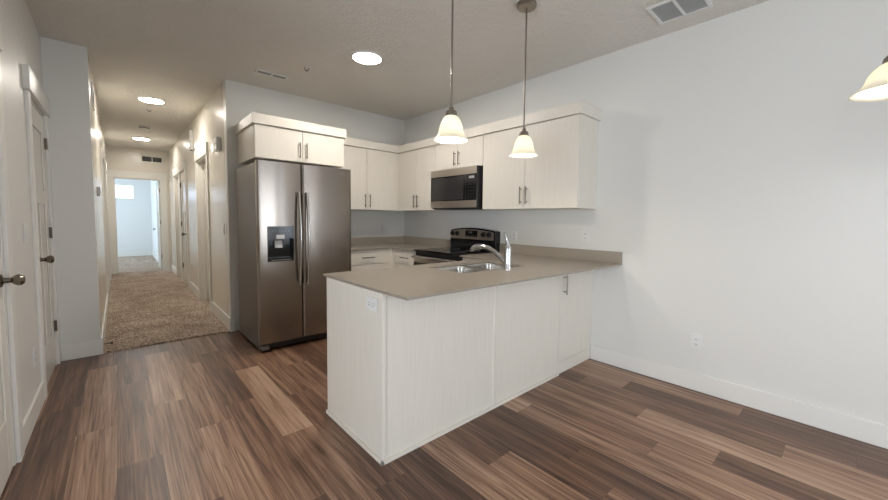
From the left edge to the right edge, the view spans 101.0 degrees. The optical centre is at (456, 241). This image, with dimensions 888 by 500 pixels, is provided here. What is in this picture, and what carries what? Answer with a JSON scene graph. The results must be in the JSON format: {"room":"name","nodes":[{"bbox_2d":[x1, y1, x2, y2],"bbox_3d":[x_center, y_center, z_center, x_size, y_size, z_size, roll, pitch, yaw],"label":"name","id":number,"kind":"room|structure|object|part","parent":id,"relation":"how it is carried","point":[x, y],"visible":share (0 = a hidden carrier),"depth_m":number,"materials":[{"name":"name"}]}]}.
{"room":"kitchen","nodes":[
{"label":"kitchen","id":0,"kind":"room"},
{"bbox_2d":[0,0,56,451],"bbox_3d":[-2.523,-0.195,2.010,0.120,2.852,2.900,-2,5,-43],"label":"wall","id":1,"kind":"structure","parent":0,"point":[21,39],"depth_m":2.20,"materials":[{"name":"white paint"}]},
{"bbox_2d":[0,21,25,496],"bbox_3d":[-2.026,0.043,1.540,0.199,2.245,0.906,-2,5,-43],"label":"door","id":2,"kind":"structure","parent":1,"relation":"in","point":[9,443],"depth_m":1.82,"materials":[{"name":"white paint"}]},
{"bbox_3d":[-1.988,-1.003,1.499,0.026,0.150,0.906,-2,5,-43],"label":"head casing","id":3,"kind":"part","parent":2,"relation":"part of","materials":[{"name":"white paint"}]},
{"bbox_3d":[-2.167,0.190,1.787,0.081,0.064,0.064,-2,5,-43],"label":"knob","id":4,"kind":"part","parent":2,"relation":"part of","materials":[{"name":"silver metal"}]},
{"bbox_2d":[23,382,44,449],"bbox_3d":[-2.175,1.083,1.790,0.014,0.135,1.970,-2,5,-43],"label":"baseboard","id":5,"kind":"structure","parent":1,"relation":"attached to","point":[33,412],"depth_m":2.20,"materials":[{"name":"white paint"}]},
{"bbox_2d":[32,346,35,366],"bbox_3d":[-2.698,0.736,2.339,0.009,0.116,0.072,-2,5,-43],"label":"wall outlet","id":6,"kind":"object","parent":1,"relation":"attached to","point":[33,349],"visible":1,"depth_m":2.32,"materials":[{"name":"white plastic"}]},
{"bbox_2d":[21,64,60,399],"bbox_3d":[-3.154,-0.044,2.760,0.199,2.245,0.988,-2,5,-43],"label":"door","id":7,"kind":"structure","parent":1,"relation":"in","point":[37,127],"depth_m":2.78,"materials":[{"name":"white paint"}]},
{"bbox_3d":[-2.863,0.051,2.492,0.018,2.095,0.090,-2,5,-43],"label":"casing","id":8,"kind":"part","parent":7,"relation":"part of","materials":[{"name":"white paint"}]},
{"bbox_3d":[-3.114,-1.091,2.721,0.032,0.150,0.988,-2,5,-43],"label":"head casing","id":9,"kind":"part","parent":7,"relation":"part of","materials":[{"name":"white paint"}]},
{"bbox_3d":[-2.931,0.130,2.613,0.081,0.064,0.064,-2,5,-43],"label":"knob","id":10,"kind":"part","parent":7,"relation":"part of","materials":[{"name":"silver metal"}]},
{"bbox_3d":[-3.432,0.007,3.107,0.018,2.095,0.090,-2,5,-43],"label":"casing","id":11,"kind":"part","parent":7,"relation":"part of","materials":[{"name":"white paint"}]},
{"bbox_2d":[88,56,106,331],"bbox_3d":[-5.427,-0.444,5.548,0.120,2.852,6.011,-2,5,-43],"label":"wall","id":12,"kind":"structure","parent":0,"point":[98,141],"depth_m":4.09,"materials":[{"name":"beige paint"}]},
{"bbox_2d":[91,82,94,110],"bbox_3d":[-3.639,-1.444,3.658,0.012,0.200,0.360,-2,5,-43],"label":"air vent","id":13,"kind":"object","parent":12,"relation":"in","point":[92,89],"visible":1,"depth_m":3.55,"materials":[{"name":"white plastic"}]},
{"bbox_2d":[97,186,100,195],"bbox_3d":[-3.794,-0.528,3.880,0.025,0.100,0.130,-2,5,-43],"label":"thermostat","id":14,"kind":"object","parent":12,"relation":"attached to","point":[98,187],"visible":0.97,"depth_m":3.83,"materials":[{"name":"white plastic"}]},
{"bbox_2d":[100,147,109,295],"bbox_3d":[-5.420,-0.242,5.568,0.146,2.245,0.946,-2,5,-43],"label":"door","id":15,"kind":"structure","parent":12,"relation":"in","point":[101,148],"depth_m":5.31,"materials":[{"name":"white paint"}]},
{"bbox_3d":[-5.363,-1.289,5.546,0.026,0.150,0.946,-2,5,-43],"label":"head casing","id":16,"kind":"part","parent":15,"relation":"part of","materials":[{"name":"white paint"}]},
{"bbox_3d":[-5.664,-0.191,5.919,0.018,2.095,0.090,-2,5,-43],"label":"casing","id":17,"kind":"part","parent":15,"relation":"part of","materials":[{"name":"white paint"}]},
{"bbox_2d":[101,268,111,353],"bbox_3d":[-5.348,0.806,5.619,0.014,0.150,6.145,-2,5,-43],"label":"baseboard","id":18,"kind":"structure","parent":12,"relation":"attached to","point":[107,297],"depth_m":3.97,"materials":[{"name":"white paint"}]},
{"bbox_2d":[104,160,111,285],"bbox_3d":[-6.505,-0.326,6.742,0.146,2.245,0.946,-2,5,-43],"label":"door","id":19,"kind":"structure","parent":12,"relation":"in","point":[105,164],"depth_m":6.51,"materials":[{"name":"white paint"}]},
{"bbox_3d":[-6.749,-0.275,7.092,0.018,2.095,0.090,-2,5,-43],"label":"casing","id":20,"kind":"part","parent":19,"relation":"part of","materials":[{"name":"white paint"}]},
{"bbox_2d":[115,178,152,251],"bbox_3d":[-10.744,-0.824,10.744,3.400,2.852,0.120,-2,5,-43],"label":"wall","id":21,"kind":"structure","parent":0,"point":[133,217],"depth_m":11.38,"materials":[{"name":"white paint"}]},
{"bbox_2d":[115,183,134,199],"bbox_3d":[-10.559,-1.500,10.880,1.500,0.479,0.060,-2,5,-43],"label":"window","id":22,"kind":"structure","parent":21,"relation":"in","point":[133,185],"depth_m":11.28,"materials":[{"name":"white paint"}]},
{"bbox_2d":[118,251,151,256],"bbox_3d":[-10.838,0.434,10.656,3.065,0.150,0.014,-2,5,-43],"label":"baseboard","id":23,"kind":"structure","parent":21,"relation":"attached to","point":[140,253],"depth_m":11.40,"materials":[{"name":"white paint"}]},
{"bbox_2d":[105,145,171,269],"bbox_3d":[-7.856,-0.590,7.473,3.440,2.852,0.120,-2,5,-43],"label":"wall","id":24,"kind":"structure","parent":0,"point":[117,158],"depth_m":8.07,"materials":[{"name":"beige paint"}]},
{"bbox_2d":[107,169,169,273],"bbox_3d":[-7.346,-0.440,8.459,1.011,2.245,0.912,-2,5,-43],"label":"door frame","id":25,"kind":"structure","parent":24,"relation":"in","point":[161,178],"depth_m":8.24,"materials":[{"name":"white paint"}]},
{"bbox_3d":[-7.382,-0.328,7.835,0.090,2.095,0.018,-2,5,-43],"label":"casing","id":26,"kind":"part","parent":25,"relation":"part of","materials":[{"name":"white paint"}]},
{"bbox_3d":[-7.033,-1.462,8.071,1.011,0.150,0.026,-2,5,-43],"label":"head casing","id":27,"kind":"part","parent":25,"relation":"part of","materials":[{"name":"white paint"}]},
{"bbox_3d":[-6.717,-0.356,8.448,0.090,2.095,0.018,-2,5,-43],"label":"casing","id":28,"kind":"part","parent":25,"relation":"part of","materials":[{"name":"white paint"}]},
{"bbox_2d":[141,155,162,163],"bbox_3d":[-6.848,-1.840,8.225,0.380,0.150,0.012,-2,5,-43],"label":"air vent","id":29,"kind":"object","parent":24,"relation":"in","point":[150,159],"visible":1,"depth_m":8.22,"materials":[{"name":"white plastic"}]},
{"bbox_2d":[150,180,157,255],"bbox_3d":[-8.216,-0.754,10.107,0.120,2.852,4.249,-2,5,-43],"label":"door","id":30,"kind":"structure","parent":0,"point":[152,183],"depth_m":10.75,"materials":[{"name":"white paint"}]},
{"bbox_2d":[168,82,228,315],"bbox_3d":[-4.572,-0.481,6.336,0.120,2.852,6.011,-2,5,-43],"label":"wall","id":31,"kind":"structure","parent":0,"point":[208,124],"depth_m":4.71,"materials":[{"name":"beige paint"}]},
{"bbox_2d":[172,165,181,280],"bbox_3d":[-5.590,-0.356,7.428,0.146,2.245,0.916,-2,5,-43],"label":"door","id":32,"kind":"structure","parent":31,"relation":"in","point":[175,170],"depth_m":7.65,"materials":[{"name":"white paint"}]},
{"bbox_3d":[-5.621,-1.399,7.324,0.026,0.150,0.916,-2,5,-43],"label":"head casing","id":33,"kind":"part","parent":32,"relation":"part of","materials":[{"name":"white paint"}]},
{"bbox_3d":[-5.907,-0.301,7.691,0.018,2.095,0.090,-2,5,-43],"label":"casing","id":34,"kind":"part","parent":32,"relation":"part of","materials":[{"name":"white paint"}]},
{"bbox_3d":[-5.358,-0.258,7.098,0.018,2.095,0.090,-2,5,-43],"label":"casing","id":35,"kind":"part","parent":32,"relation":"part of","materials":[{"name":"white paint"}]},
{"bbox_2d":[178,160,189,287],"bbox_3d":[-4.973,-0.305,6.721,0.199,2.245,0.936,-2,5,-43],"label":"door","id":36,"kind":"structure","parent":31,"relation":"in","point":[182,166],"depth_m":6.75,"materials":[{"name":"white paint"}]},
{"bbox_3d":[-5.277,-0.252,7.010,0.018,2.095,0.090,-2,5,-43],"label":"casing","id":37,"kind":"part","parent":36,"relation":"part of","materials":[{"name":"white paint"}]},
{"bbox_3d":[-4.984,-1.350,6.635,0.026,0.150,0.936,-2,5,-43],"label":"head casing","id":38,"kind":"part","parent":36,"relation":"part of","materials":[{"name":"white paint"}]},
{"bbox_3d":[-4.714,-0.208,6.401,0.018,2.095,0.090,-2,5,-43],"label":"casing","id":39,"kind":"part","parent":36,"relation":"part of","materials":[{"name":"white paint"}]},
{"bbox_2d":[189,130,192,150],"bbox_3d":[-4.137,-1.569,5.698,0.037,0.308,0.120,-2,5,-43],"label":"wall sounder","id":40,"kind":"structure","parent":31,"relation":"attached to","point":[190,131],"depth_m":5.66,"materials":[{"name":"white plastic"}]},
{"bbox_2d":[171,264,231,331],"bbox_3d":[-4.591,0.773,6.317,0.014,0.150,6.145,-2,5,-43],"label":"baseboard","id":41,"kind":"structure","parent":31,"relation":"attached to","point":[222,316],"depth_m":4.62,"materials":[{"name":"white paint"}]},
{"bbox_2d":[194,142,211,310],"bbox_3d":[-3.560,-0.198,5.232,0.146,2.245,1.026,-2,5,-43],"label":"door","id":42,"kind":"structure","parent":31,"relation":"in","point":[201,154],"depth_m":5.48,"materials":[{"name":"white paint"}]},
{"bbox_3d":[-3.914,-0.146,5.536,0.018,2.095,0.090,-2,5,-43],"label":"casing","id":43,"kind":"part","parent":42,"relation":"part of","materials":[{"name":"white paint"}]},
{"bbox_3d":[-3.591,-1.242,5.128,0.026,0.150,1.026,-2,5,-43],"label":"head casing","id":44,"kind":"part","parent":42,"relation":"part of","materials":[{"name":"white paint"}]},
{"bbox_3d":[-3.290,-0.097,4.862,0.018,2.095,0.090,-2,5,-43],"label":"casing","id":45,"kind":"part","parent":42,"relation":"part of","materials":[{"name":"white paint"}]},
{"bbox_2d":[213,137,220,151],"bbox_3d":[-2.767,-1.117,4.221,0.052,0.150,0.200,-2,5,-43],"label":"door chime","id":46,"kind":"object","parent":31,"relation":"attached to","point":[217,140],"visible":1,"depth_m":4.16,"materials":[{"name":"white plastic"}]},
{"bbox_2d":[41,37,404,347],"bbox_3d":[-2.212,-0.332,4.348,3.754,2.852,0.120,-2,5,-43],"label":"wall","id":47,"kind":"structure","parent":0,"point":[65,71],"depth_m":3.27,"materials":[{"name":"white paint"}]},
{"bbox_2d":[61,340,100,360],"bbox_3d":[-3.367,0.979,3.283,0.250,0.135,0.014,-2,5,-43],"label":"baseboard","id":48,"kind":"structure","parent":47,"relation":"attached to","point":[92,348],"depth_m":3.27,"materials":[{"name":"white paint"}]},
{"bbox_2d":[231,319,235,331],"bbox_3d":[-2.493,0.941,4.088,0.040,0.135,0.014,-2,5,-43],"label":"baseboard","id":49,"kind":"structure","parent":47,"relation":"attached to","point":[233,322],"depth_m":4.08,"materials":[{"name":"white paint"}]},
{"bbox_2d":[237,123,343,167],"bbox_3d":[-1.832,-1.005,4.067,0.910,0.322,0.734,-2,5,-43],"label":"upper cabinet","id":50,"kind":"object","parent":47,"relation":"attached to","point":[257,141],"visible":0.98,"depth_m":3.78,"materials":[{"name":"beige laminate"}]},
{"bbox_3d":[-1.780,-0.980,3.675,0.450,0.318,0.017,-2,5,-43],"label":"door","id":51,"kind":"part","parent":50,"relation":"part of","materials":[{"name":"beige laminate"}]},
{"bbox_2d":[234,112,345,138],"bbox_3d":[-1.834,-1.213,4.059,0.954,0.094,0.721,-2,5,-43],"label":"board","id":52,"kind":"object","parent":50,"relation":"on","point":[257,118],"visible":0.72,"depth_m":3.74,"materials":[{"name":"beige laminate"}]},
{"bbox_3d":[-1.446,-0.995,3.984,0.452,0.318,0.017,-2,5,-43],"label":"door","id":53,"kind":"part","parent":50,"relation":"part of","materials":[{"name":"beige laminate"}]},
{"bbox_2d":[351,225,355,232],"bbox_3d":[-1.416,-0.166,5.008,0.072,0.116,0.009,-2,5,-43],"label":"wall outlet","id":54,"kind":"object","parent":47,"relation":"attached to","point":[353,227],"visible":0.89,"depth_m":5.01,"materials":[{"name":"white plastic"}]},
{"bbox_2d":[340,145,401,210],"bbox_3d":[-1.232,-0.811,4.846,0.970,0.788,0.426,-2,5,-43],"label":"upper cabinet","id":55,"kind":"object","parent":47,"relation":"attached to","point":[373,172],"depth_m":4.82,"materials":[{"name":"beige laminate"}]},
{"bbox_3d":[-1.338,-0.796,4.589,0.462,0.784,0.017,-2,5,-43],"label":"door","id":56,"kind":"part","parent":55,"relation":"part of","materials":[{"name":"beige laminate"}]},
{"bbox_3d":[-1.001,-0.811,4.900,0.448,0.784,0.017,-2,5,-43],"label":"door","id":57,"kind":"part","parent":55,"relation":"part of","materials":[{"name":"beige laminate"}]},
{"bbox_3d":[-0.787,-0.817,5.040,0.051,0.788,0.107,-2,5,-43],"label":"corner filler","id":58,"kind":"part","parent":55,"relation":"part of","materials":[{"name":"white wood"}]},
{"bbox_2d":[25,0,769,151],"bbox_3d":[-4.020,-1.808,3.934,7.120,0.100,19.120,-2,5,-43],"label":"ceiling","id":59,"kind":"structure","parent":0,"point":[179,53],"depth_m":3.10,"materials":[{"name":"white paint"}]},
{"bbox_2d":[131,137,150,140],"bbox_3d":[-6.048,-1.962,7.012,0.294,0.013,0.294,-2,5,-43],"label":"recessed light","id":60,"kind":"object","parent":59,"relation":"in","point":[136,138],"visible":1,"depth_m":6.97,"materials":[{"name":"white plastic"}]},
{"bbox_2d":[138,125,149,129],"bbox_3d":[-5.172,-1.878,6.055,0.144,0.043,0.144,-2,5,-43],"label":"air vent","id":61,"kind":"object","parent":59,"relation":"attached to","point":[139,126],"visible":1,"depth_m":6.02,"materials":[{"name":"white plastic"}]},
{"bbox_2d":[136,96,165,103],"bbox_3d":[-3.886,-1.793,4.659,0.294,0.013,0.294,-2,5,-43],"label":"recessed light","id":62,"kind":"object","parent":59,"relation":"in","point":[152,100],"visible":1,"depth_m":4.65,"materials":[{"name":"white plastic"}]},
{"bbox_2d":[139,98,163,103],"bbox_3d":[-3.886,-1.794,4.659,0.244,0.008,0.244,-2,5,-43],"label":"diffuser","id":63,"kind":"object","parent":62,"relation":"attached to","point":[149,100],"depth_m":4.65,"materials":[{"name":"white plastic"}]},
{"bbox_2d":[254,68,288,79],"bbox_3d":[-1.899,-1.715,3.763,0.310,0.012,0.105,-2,5,-43],"label":"ceiling vent","id":64,"kind":"object","parent":59,"relation":"in","point":[259,71],"visible":1,"depth_m":3.75,"materials":[{"name":"white plastic"}]},
{"bbox_2d":[350,50,382,64],"bbox_3d":[-0.819,-1.676,3.349,0.294,0.013,0.294,-2,5,-43],"label":"recessed light","id":65,"kind":"object","parent":59,"relation":"in","point":[366,57],"visible":1,"depth_m":3.33,"materials":[{"name":"white plastic"}]},
{"bbox_2d":[353,53,380,63],"bbox_3d":[-0.819,-1.677,3.349,0.244,0.008,0.244,-2,5,-43],"label":"diffuser","id":66,"kind":"object","parent":65,"relation":"attached to","point":[363,58],"depth_m":3.35,"materials":[{"name":"white plastic"}]},
{"bbox_2d":[434,0,467,143],"bbox_3d":[-0.025,-1.084,2.054,0.196,1.019,0.196,-2,5,-43],"label":"pendant light","id":67,"kind":"object","parent":59,"relation":"hanging from","point":[451,129],"visible":1,"depth_m":2.04,"materials":[{"name":"white glass"}]},
{"bbox_3d":[-0.031,-0.643,2.081,0.196,0.136,0.196,-2,5,-43],"label":"lamp shade","id":68,"kind":"part","parent":67,"relation":"part of","materials":[{"name":"beige glass"}]},
{"bbox_3d":[-0.024,-1.157,2.050,0.011,0.820,0.011,-2,5,-43],"label":"stem","id":69,"kind":"part","parent":67,"relation":"part of","materials":[{"name":"silver metal"}]},
{"bbox_2d":[509,0,537,157],"bbox_3d":[0.471,-1.106,2.518,0.196,1.019,0.196,-2,5,-43],"label":"pendant light","id":70,"kind":"object","parent":59,"relation":"hanging from","point":[523,145],"visible":1,"depth_m":2.50,"materials":[{"name":"white glass"}]},
{"bbox_3d":[0.466,-0.665,2.545,0.196,0.136,0.196,-2,5,-43],"label":"lamp shade","id":71,"kind":"part","parent":70,"relation":"part of","materials":[{"name":"beige glass"}]},
{"bbox_3d":[0.472,-1.179,2.514,0.011,0.820,0.011,-2,5,-43],"label":"stem","id":72,"kind":"part","parent":70,"relation":"part of","materials":[{"name":"silver metal"}]},
{"bbox_2d":[646,0,712,24],"bbox_3d":[1.518,-1.596,2.494,0.285,0.012,0.325,-2,5,-43],"label":"ceiling vent","id":73,"kind":"object","parent":59,"relation":"in","point":[665,11],"visible":1,"depth_m":2.51,"materials":[{"name":"white plastic"}]},
{"bbox_2d":[848,55,887,101],"bbox_3d":[1.539,-0.957,0.957,0.652,1.101,0.642,-2,5,-43],"label":"chandelier","id":74,"kind":"object","parent":59,"relation":"hanging from","point":[875,87],"visible":1,"depth_m":1.03,"materials":[{"name":"glass"}]},
{"bbox_2d":[0,277,887,499],"bbox_3d":[-4.134,1.038,4.101,7.000,0.100,19.020,-2,5,-43],"label":"floor","id":75,"kind":"structure","parent":0,"point":[219,416],"depth_m":2.09,"materials":[{"name":"wood"}]},
{"bbox_2d":[103,255,229,352],"bbox_3d":[-7.244,0.775,6.858,3.180,0.015,10.492,-2,5,-43],"label":"floor","id":76,"kind":"structure","parent":75,"relation":"on","point":[149,305],"depth_m":4.93,"materials":[{"name":"beige carpet"}]},
{"bbox_2d":[236,160,350,351],"bbox_3d":[-1.722,0.126,3.933,0.921,1.800,0.870,-2,5,-43],"label":"refrigerator","id":77,"kind":"object","parent":75,"relation":"on","point":[294,220],"visible":0.95,"depth_m":3.60,"materials":[{"name":"grey metal"}]},
{"bbox_3d":[-1.695,0.108,3.516,0.396,1.714,0.076,-2,5,-43],"label":"door","id":78,"kind":"part","parent":77,"relation":"part of","materials":[{"name":"silver metal"}]},
{"bbox_3d":[-1.688,-0.042,3.489,0.075,0.040,0.056,-2,5,-43],"label":"spout","id":79,"kind":"part","parent":77,"relation":"part of","materials":[{"name":"grey plastic"}]},
{"bbox_3d":[-1.525,-0.022,3.566,0.023,0.909,0.080,-2,5,-43],"label":"handle","id":80,"kind":"part","parent":77,"relation":"part of","materials":[{"name":"silver metal"}]},
{"bbox_3d":[-1.470,-0.025,3.618,0.023,0.909,0.080,-2,5,-43],"label":"handle","id":81,"kind":"part","parent":77,"relation":"part of","materials":[{"name":"silver metal"}]},
{"bbox_3d":[-1.354,0.094,3.830,0.519,1.714,0.076,-2,5,-43],"label":"door","id":82,"kind":"part","parent":77,"relation":"part of","materials":[{"name":"silver metal"}]},
{"bbox_2d":[351,248,394,270],"bbox_3d":[-1.276,0.534,4.744,0.704,0.899,0.658,-2,5,-43],"label":"base cabinet","id":83,"kind":"object","parent":75,"relation":"on","point":[371,258],"depth_m":4.55,"materials":[{"name":"beige laminate"}]},
{"bbox_3d":[-1.113,0.439,4.518,0.638,0.300,0.019,-2,5,-43],"label":"drawer","id":84,"kind":"part","parent":83,"relation":"part of","materials":[{"name":"beige laminate"}]},
{"bbox_3d":[-0.839,0.489,4.742,0.063,0.799,0.067,-2,5,-43],"label":"corner filler","id":85,"kind":"part","parent":83,"relation":"part of","materials":[{"name":"white wood"}]},
{"bbox_2d":[351,243,443,250],"bbox_3d":[-0.896,0.081,4.728,1.329,0.014,1.149,-2,5,-43],"label":"countertop","id":86,"kind":"structure","parent":83,"relation":"on","point":[404,246],"depth_m":4.79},
{"bbox_2d":[395,249,415,266],"bbox_3d":[-0.427,0.544,4.747,0.644,0.899,0.488,-2,5,-43],"label":"base cabinet","id":87,"kind":"object","parent":75,"relation":"on","point":[402,257],"visible":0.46,"depth_m":4.56,"materials":[{"name":"beige laminate"}]},
{"bbox_2d":[411,228,499,264],"bbox_3d":[-0.028,0.438,4.248,0.722,1.182,0.760,-2,5,-43],"label":"range","id":88,"kind":"object","parent":75,"relation":"on","point":[462,239],"visible":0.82,"depth_m":4.22,"materials":[{"name":"black metal"}]},
{"bbox_3d":[-0.269,0.198,4.007,0.055,0.032,0.700,-2,5,-43],"label":"oven handle","id":89,"kind":"part","parent":88,"relation":"part of","materials":[{"name":"silver metal"}]},
{"bbox_3d":[-0.243,0.488,4.052,0.030,0.620,0.752,-2,5,-43],"label":"oven door","id":90,"kind":"part","parent":88,"relation":"part of","materials":[{"name":"black"}]},
{"bbox_2d":[414,247,491,255],"bbox_3d":[-0.035,0.114,4.217,0.570,0.020,0.760,-2,5,-43],"label":"cooktop","id":91,"kind":"object","parent":88,"relation":"in","point":[446,251],"depth_m":4.12,"materials":[{"name":"black glass"}]},
{"bbox_3d":[0.173,-0.085,4.408,0.005,0.120,0.734,-2,5,-43],"label":"control panel","id":92,"kind":"part","parent":88,"relation":"part of","materials":[{"name":"silver metal"}]},
{"bbox_2d":[326,270,592,465],"bbox_3d":[0.209,0.665,2.881,2.244,0.899,0.738,-2,5,-43],"label":"base cabinet","id":93,"kind":"object","parent":75,"relation":"on","point":[405,375],"visible":0.75,"depth_m":2.23,"materials":[{"name":"beige laminate"}]},
{"bbox_3d":[-0.607,0.699,2.145,0.019,0.899,0.683,-2,5,-43],"label":"panel","id":94,"kind":"part","parent":93,"relation":"part of","materials":[{"name":"beige laminate"}]},
{"bbox_2d":[366,296,377,312],"bbox_3d":[-0.449,0.332,1.934,0.009,0.072,0.116,-2,5,-43],"label":"wall outlet","id":95,"kind":"object","parent":93,"relation":"attached to","point":[371,303],"visible":1,"depth_m":1.93,"materials":[{"name":"white plastic"}]},
{"bbox_3d":[-0.068,0.703,2.186,0.859,0.899,0.019,-2,5,-43],"label":"panel","id":96,"kind":"part","parent":93,"relation":"part of","materials":[{"name":"beige laminate"}]},
{"bbox_2d":[323,252,621,300],"bbox_3d":[0.154,0.203,2.933,2.225,0.014,1.380,-2,5,-43],"label":"countertop","id":97,"kind":"structure","parent":93,"relation":"on","point":[412,282],"depth_m":2.41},
{"bbox_2d":[436,262,518,272],"bbox_3d":[0.172,0.309,2.909,0.734,0.194,0.444,-2,5,-43],"label":"sink","id":98,"kind":"object","parent":97,"relation":"in","point":[469,268],"visible":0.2,"depth_m":3.01,"materials":[{"name":"silver metal"}]},
{"bbox_3d":[0.044,0.315,2.792,0.335,0.193,0.392,-2,5,-43],"label":"bowl","id":99,"kind":"part","parent":98,"relation":"part of","materials":[{"name":"silver metal"}]},
{"bbox_3d":[0.299,0.304,3.027,0.335,0.193,0.392,-2,5,-43],"label":"bowl","id":100,"kind":"part","parent":98,"relation":"part of","materials":[{"name":"silver metal"}]},
{"bbox_2d":[470,232,511,269],"bbox_3d":[0.260,0.063,2.832,0.060,0.280,0.414,-2,5,-43],"label":"faucet","id":101,"kind":"object","parent":97,"relation":"on","point":[506,260],"visible":1,"depth_m":2.70,"materials":[{"name":"silver metal"}]},
{"bbox_3d":[0.279,0.098,2.813,0.040,0.138,0.285,-2,5,-43],"label":"spout","id":102,"kind":"part","parent":101,"relation":"part of","materials":[{"name":"silver metal"}]},
{"bbox_3d":[0.372,-0.016,2.703,0.054,0.104,0.033,3,4,32],"label":"lever","id":103,"kind":"part","parent":101,"relation":"part of","materials":[{"name":"silver metal"}]},
{"bbox_3d":[0.548,0.677,2.753,0.803,0.899,0.019,-2,5,-43],"label":"panel","id":104,"kind":"part","parent":93,"relation":"part of","materials":[{"name":"beige laminate"}]},
{"bbox_3d":[0.904,0.359,3.022,0.010,0.166,0.036,-2,5,-43],"label":"bar pull","id":105,"kind":"part","parent":93,"relation":"part of","materials":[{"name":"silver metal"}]},
{"bbox_3d":[1.042,1.054,3.240,0.555,0.100,0.015,-2,5,-43],"label":"toe panel","id":106,"kind":"part","parent":93,"relation":"part of","materials":[{"name":"beige laminate"}]},
{"bbox_3d":[1.041,0.605,3.204,0.531,0.791,0.019,-2,5,-43],"label":"door","id":107,"kind":"part","parent":93,"relation":"part of","materials":[{"name":"beige laminate"}]},
{"bbox_2d":[462,257,475,260],"bbox_3d":[0.392,0.608,3.861,0.644,0.899,0.375,-2,5,-43],"label":"base cabinet","id":108,"kind":"object","parent":75,"relation":"on","point":[464,258],"visible":0.02,"depth_m":3.72,"materials":[{"name":"beige laminate"}]},
{"bbox_2d":[405,0,887,424],"bbox_3d":[2.059,-0.172,2.581,0.120,2.852,8.520,-2,5,-43],"label":"wall","id":109,"kind":"structure","parent":0,"point":[742,192],"depth_m":2.56,"materials":[{"name":"white paint"}]},
{"bbox_2d":[351,236,450,246],"bbox_3d":[-0.895,0.023,4.725,1.329,0.102,1.149,-2,5,-43],"label":"backsplash","id":110,"kind":"structure","parent":109,"relation":"attached to","point":[392,239],"depth_m":5.20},
{"bbox_2d":[402,146,454,210],"bbox_3d":[-0.393,-0.800,4.846,0.374,0.788,0.712,-2,5,-43],"label":"upper cabinet","id":111,"kind":"object","parent":109,"relation":"attached to","point":[417,165],"visible":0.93,"depth_m":4.74,"materials":[{"name":"beige laminate"}]},
{"bbox_3d":[-0.625,-0.805,4.886,0.017,0.784,0.334,-2,5,-43],"label":"door","id":112,"kind":"part","parent":111,"relation":"part of","materials":[{"name":"beige laminate"}]},
{"bbox_3d":[-0.383,-0.787,4.625,0.017,0.784,0.370,-2,5,-43],"label":"door","id":113,"kind":"part","parent":111,"relation":"part of","materials":[{"name":"beige laminate"}]},
{"bbox_2d":[441,228,444,236],"bbox_3d":[-0.188,-0.115,4.926,0.011,0.116,0.072,-2,5,-43],"label":"light switch","id":114,"kind":"object","parent":109,"relation":"attached to","point":[442,229],"visible":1,"depth_m":4.92,"materials":[{"name":"white plastic"}]},
{"bbox_2d":[435,135,483,170],"bbox_3d":[0.123,-0.995,4.277,0.374,0.318,0.799,-2,5,-43],"label":"upper cabinet","id":115,"kind":"object","parent":109,"relation":"attached to","point":[470,153],"visible":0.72,"depth_m":4.13,"materials":[{"name":"beige laminate"}]},
{"bbox_3d":[-0.117,-1.001,4.326,0.017,0.314,0.396,-2,5,-43],"label":"door","id":116,"kind":"part","parent":115,"relation":"part of","materials":[{"name":"beige laminate"}]},
{"bbox_2d":[430,165,483,209],"bbox_3d":[0.098,-0.602,4.293,0.414,0.460,0.772,-2,5,-43],"label":"microwave","id":117,"kind":"object","parent":115,"relation":"attached to","point":[461,188],"visible":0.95,"depth_m":4.09,"materials":[{"name":"black"}]},
{"bbox_3d":[0.153,-0.980,4.033,0.017,0.314,0.395,-2,5,-43],"label":"door","id":118,"kind":"part","parent":115,"relation":"part of","materials":[{"name":"beige laminate"}]},
{"bbox_2d":[512,231,516,241],"bbox_3d":[0.636,-0.051,4.035,0.009,0.116,0.072,-2,5,-43],"label":"wall outlet","id":119,"kind":"object","parent":109,"relation":"attached to","point":[514,233],"visible":1,"depth_m":4.03,"materials":[{"name":"white plastic"}]},
{"bbox_2d":[482,114,598,209],"bbox_3d":[0.766,-0.710,3.593,0.374,0.788,1.104,-2,5,-43],"label":"upper cabinet","id":120,"kind":"object","parent":109,"relation":"attached to","point":[563,174],"visible":1,"depth_m":3.32,"materials":[{"name":"beige laminate"}]},
{"bbox_2d":[344,101,601,152],"bbox_3d":[-0.215,-1.187,3.959,1.289,0.094,3.066,-2,5,-43],"label":"board","id":121,"kind":"object","parent":120,"relation":"on","point":[580,107],"visible":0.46,"depth_m":3.64,"materials":[{"name":"beige laminate"}]},
{"bbox_3d":[0.473,-0.720,3.699,0.017,0.784,0.545,-2,5,-43],"label":"door","id":122,"kind":"part","parent":120,"relation":"part of","materials":[{"name":"beige laminate"}]},
{"bbox_3d":[0.847,-0.691,3.294,0.017,0.784,0.551,-2,5,-43],"label":"door","id":123,"kind":"part","parent":120,"relation":"part of","materials":[{"name":"beige laminate"}]},
{"bbox_2d":[499,243,622,263],"bbox_3d":[0.966,0.110,3.677,0.019,0.102,1.380,-2,5,-43],"label":"backsplash","id":124,"kind":"structure","parent":109,"relation":"attached to","point":[556,252],"depth_m":3.54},
{"bbox_2d":[582,230,588,241],"bbox_3d":[1.204,-0.050,3.419,0.009,0.116,0.072,-2,5,-43],"label":"wall outlet","id":125,"kind":"object","parent":109,"relation":"attached to","point":[585,233],"visible":1,"depth_m":3.42,"materials":[{"name":"white plastic"}]},
{"bbox_2d":[691,333,701,349],"bbox_3d":[1.825,0.763,2.783,0.009,0.116,0.072,-2,5,-43],"label":"wall outlet","id":126,"kind":"object","parent":109,"relation":"attached to","point":[696,339],"visible":1,"depth_m":2.78,"materials":[{"name":"white plastic"}]},
{"bbox_2d":[590,344,887,448],"bbox_3d":[3.027,1.166,1.495,0.014,0.135,5.235,-2,5,-43],"label":"baseboard","id":127,"kind":"structure","parent":109,"relation":"attached to","point":[871,432],"depth_m":2.52,"materials":[{"name":"white paint"}]}
]}

